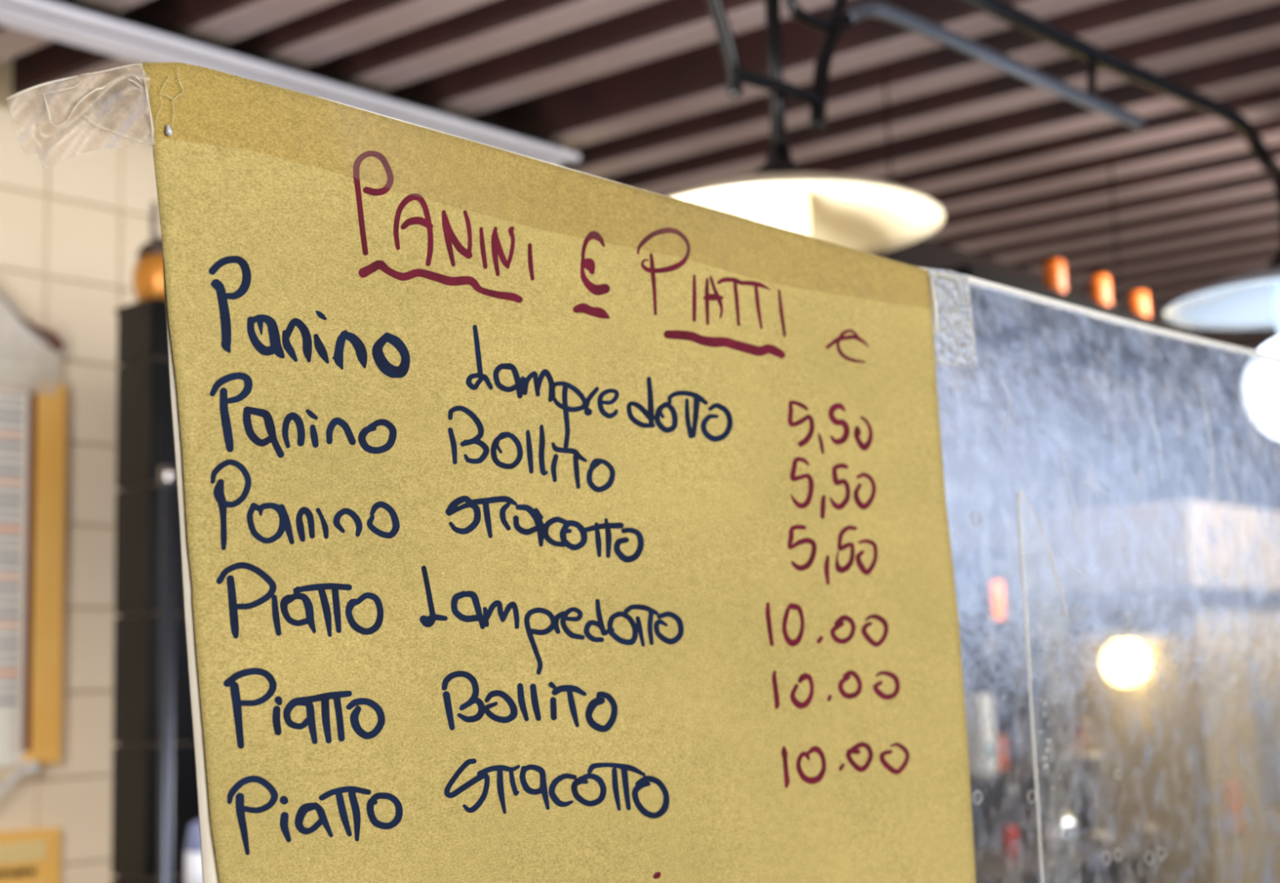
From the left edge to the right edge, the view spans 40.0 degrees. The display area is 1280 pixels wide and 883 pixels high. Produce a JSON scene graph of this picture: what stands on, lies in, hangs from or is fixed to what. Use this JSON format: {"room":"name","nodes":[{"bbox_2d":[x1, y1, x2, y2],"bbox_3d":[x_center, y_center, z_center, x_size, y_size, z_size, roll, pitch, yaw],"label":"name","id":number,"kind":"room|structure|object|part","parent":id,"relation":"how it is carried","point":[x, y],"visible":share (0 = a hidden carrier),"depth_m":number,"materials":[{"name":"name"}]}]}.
{"room":"eatery","nodes":[
{"label":"eatery","id":0,"kind":"room"},
{"bbox_2d":[0,57,161,882],"bbox_3d":[-0.070,0.773,5.412,0.166,3.060,16.400,-9,-11,42],"label":"wall","id":1,"kind":"structure","parent":0,"point":[73,231],"depth_m":4.05,"materials":[{"name":"tile"}]},
{"bbox_2d":[0,827,61,882],"bbox_3d":[-1.467,0.969,3.669,0.026,0.280,0.560,-9,-11,42],"label":"price sign","id":2,"kind":"object","parent":1,"relation":"attached to","point":[29,855],"visible":1,"depth_m":3.82,"materials":[{"name":"yellow paint"}]},
{"bbox_3d":[-1.475,0.872,3.660,0.004,0.045,0.520,-9,-11,42],"label":"panel","id":3,"kind":"part","parent":2,"relation":"part of","materials":[{"name":"yellow"}]},
{"bbox_2d":[0,291,66,795],"bbox_3d":[-1.548,0.192,3.674,0.083,1.254,0.766,-9,-11,42],"label":"menu board","id":4,"kind":"object","parent":1,"relation":"attached to","point":[33,406],"visible":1,"depth_m":3.90,"materials":[{"name":"white paper"}]},
{"bbox_3d":[-1.330,0.289,3.933,0.040,0.850,0.078,-9,-11,42],"label":"frame","id":5,"kind":"part","parent":4,"relation":"part of","materials":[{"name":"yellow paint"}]},
{"bbox_2d":[111,297,198,882],"bbox_3d":[-0.669,0.903,3.460,0.132,2.293,0.762,-9,-11,42],"label":"tiled pillar","id":6,"kind":"structure","parent":0,"point":[144,441],"depth_m":3.25,"materials":[{"name":"black tile"}]},
{"bbox_2d":[132,201,164,302],"bbox_3d":[-0.926,-0.359,3.428,0.120,0.213,0.120,-9,-11,42],"label":"jug","id":7,"kind":"object","parent":6,"relation":"on","point":[148,278],"visible":0.47,"depth_m":3.38,"materials":[{"name":"brown"}]},
{"bbox_3d":[-0.927,-0.374,3.429,0.104,0.042,0.104,-9,-11,42],"label":"lid","id":8,"kind":"part","parent":7,"relation":"part of","materials":[{"name":"brown"}]},
{"bbox_3d":[-0.943,-0.423,3.420,0.018,0.087,0.022,-9,-11,42],"label":"spout","id":9,"kind":"part","parent":7,"relation":"part of","materials":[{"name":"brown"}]},
{"bbox_2d":[0,0,1279,351],"bbox_3d":[2.422,-1.093,3.345,7.200,0.240,16.400,-9,-11,42],"label":"ceiling","id":10,"kind":"structure","parent":0,"point":[1018,169],"depth_m":4.18,"materials":[{"name":"red wood"}]},
{"bbox_2d":[0,0,580,165],"bbox_3d":[-2.224,-0.960,2.156,0.139,0.061,6.029,-9,-11,42],"label":"ceiling beam","id":11,"kind":"structure","parent":10,"relation":"attached to","point":[80,23],"depth_m":3.62,"materials":[{"name":"white metal"}]},
{"bbox_2d":[666,0,1279,356],"bbox_3d":[0.601,-0.527,2.400,0.525,1.103,1.529,-9,-11,42],"label":"lamp frame","id":12,"kind":"object","parent":10,"relation":"hanging from","point":[837,20],"depth_m":2.05,"materials":[{"name":"black metal"}]},
{"bbox_3d":[0.145,-0.716,2.045,0.018,0.799,0.017,-9,-11,42],"label":"stem","id":13,"kind":"part","parent":12,"relation":"part of","materials":[{"name":"black metal"}]},
{"bbox_3d":[0.150,-0.565,2.024,0.364,1.103,0.364,-9,-11,42],"label":"pendant lamp","id":14,"kind":"part","parent":12,"relation":"part of","materials":[{"name":"white metal"}]},
{"bbox_3d":[0.159,-0.265,1.982,0.364,0.052,0.364,-9,-11,42],"label":"lamp shade","id":15,"kind":"part","parent":12,"relation":"part of","materials":[{"name":"beige ceramic"}]},
{"bbox_3d":[0.497,-0.489,2.359,0.020,0.059,0.766,-9,-11,42],"label":"short arm","id":16,"kind":"part","parent":12,"relation":"part of","materials":[{"name":"grey metal"}]},
{"bbox_3d":[0.681,-0.460,2.466,0.168,0.279,1.313,-9,-11,42],"label":"long arm","id":17,"kind":"part","parent":12,"relation":"part of","materials":[{"name":"black metal"}]},
{"bbox_3d":[0.996,-0.205,2.678,0.384,0.423,0.384,-9,-11,42],"label":"pendant lamp","id":18,"kind":"part","parent":12,"relation":"part of","materials":[{"name":"white metal"}]},
{"bbox_3d":[0.995,-0.235,2.683,0.384,0.056,0.384,-9,-11,42],"label":"lamp shade","id":19,"kind":"part","parent":12,"relation":"part of","materials":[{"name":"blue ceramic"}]},
{"bbox_3d":[0.999,-0.080,2.661,0.168,0.168,0.168,-9,-11,42],"label":"globe","id":20,"kind":"part","parent":12,"relation":"part of","materials":[{"name":"white glass"}]},
{"bbox_3d":[0.991,-0.349,2.698,0.018,0.132,0.017,-9,-11,42],"label":"stem","id":21,"kind":"part","parent":12,"relation":"part of","materials":[{"name":"black metal"}]},
{"bbox_2d":[875,62,1197,337],"bbox_3d":[0.953,-0.510,4.207,0.270,0.595,1.093,-9,-11,42],"label":"rack","id":22,"kind":"object","parent":10,"relation":"hanging from","point":[923,253],"visible":0.34,"depth_m":4.08,"materials":[{"name":"black metal"}]},
{"bbox_2d":[1043,254,1066,292],"bbox_3d":[0.962,-0.381,4.082,0.048,0.100,0.048,-9,-11,42],"label":"light","id":23,"kind":"object","parent":22,"relation":"on","point":[1054,269],"visible":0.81,"depth_m":4.06,"materials":[{"name":"orange glass"}]},
{"bbox_3d":[0.961,-0.423,4.088,0.039,0.014,0.039,-9,-11,42],"label":"lid","id":24,"kind":"part","parent":23,"relation":"part of","materials":[{"name":"orange metal"}]},
{"bbox_2d":[1089,269,1111,306],"bbox_3d":[1.111,-0.363,4.245,0.046,0.100,0.046,-9,-11,42],"label":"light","id":25,"kind":"object","parent":22,"relation":"on","point":[1100,283],"visible":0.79,"depth_m":4.23,"materials":[{"name":"orange glass"}]},
{"bbox_3d":[1.109,-0.405,4.250,0.037,0.014,0.037,-9,-11,42],"label":"lid","id":26,"kind":"part","parent":25,"relation":"part of","materials":[{"name":"orange metal"}]},
{"bbox_2d":[1128,286,1151,317],"bbox_3d":[1.246,-0.340,4.392,0.053,0.091,0.048,5,-11,-41],"label":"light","id":27,"kind":"object","parent":22,"relation":"on","point":[1139,303],"visible":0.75,"depth_m":4.37,"materials":[{"name":"orange glass"}]},
{"bbox_3d":[1.243,-0.378,4.395,0.038,0.012,0.038,-9,-6,42],"label":"lid","id":28,"kind":"part","parent":27,"relation":"part of","materials":[{"name":"orange metal"}]},
{"bbox_3d":[2.513,1.946,2.924,7.200,0.100,16.400,-9,-11,42],"label":"floor","id":29,"kind":"structure","parent":0,"visible":0},
{"bbox_2d":[158,463,176,882],"bbox_3d":[-0.822,1.019,3.043,0.080,1.980,0.080,-9,-11,42],"label":"metal pole","id":30,"kind":"object","parent":29,"relation":"on","point":[167,477],"visible":0.91,"depth_m":3.12,"materials":[{"name":"grey metal"}]},
{"bbox_2d":[184,819,203,882],"bbox_3d":[-0.700,1.301,2.836,0.072,1.374,0.072,-9,-11,42],"label":"paper roll","id":31,"kind":"object","parent":29,"relation":"on","point":[193,859],"visible":0.35,"depth_m":2.89,"materials":[{"name":"white paper"}]},
{"bbox_3d":[0.074,1.091,0.653,0.500,1.115,1.700,-9,-11,42],"label":"countertop","id":32,"kind":"structure","parent":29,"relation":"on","visible":0},
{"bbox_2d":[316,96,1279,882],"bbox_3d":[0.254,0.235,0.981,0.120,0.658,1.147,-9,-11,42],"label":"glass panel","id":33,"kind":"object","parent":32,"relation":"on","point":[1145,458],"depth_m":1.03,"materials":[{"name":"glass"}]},
{"bbox_2d":[142,62,976,882],"bbox_3d":[0.004,0.084,0.720,0.005,0.388,0.477,-9,-11,42],"label":"menu sign","id":34,"kind":"object","parent":33,"relation":"attached to","point":[540,522],"visible":1,"depth_m":0.68,"materials":[{"name":"paper"}]},
{"bbox_2d":[5,63,977,366],"bbox_3d":[-0.005,-0.086,0.737,0.004,0.052,0.556,-9,-11,41],"label":"tape","id":35,"kind":"object","parent":34,"relation":"attached to","point":[955,344],"visible":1,"depth_m":0.56,"materials":[{"name":"plastic"}]},
{"bbox_2d":[164,124,172,136],"bbox_3d":[-0.154,-0.102,0.574,0.002,0.004,0.002,-9,-11,42],"label":"pin","id":36,"kind":"object","parent":35,"relation":"on","point":[168,131],"depth_m":0.57,"materials":[{"name":"grey metal"}]},
{"bbox_3d":[0.226,0.166,0.958,0.002,0.279,0.049,-9,-11,42],"label":"old tape strip","id":37,"kind":"part","parent":33,"relation":"part of","materials":[{"name":"clear plastic"}]},
{"bbox_3d":[0.253,0.159,0.989,0.001,0.503,1.147,-9,-11,42],"label":"pane","id":38,"kind":"part","parent":33,"relation":"part of","materials":[{"name":"clear glass"}]}
]}

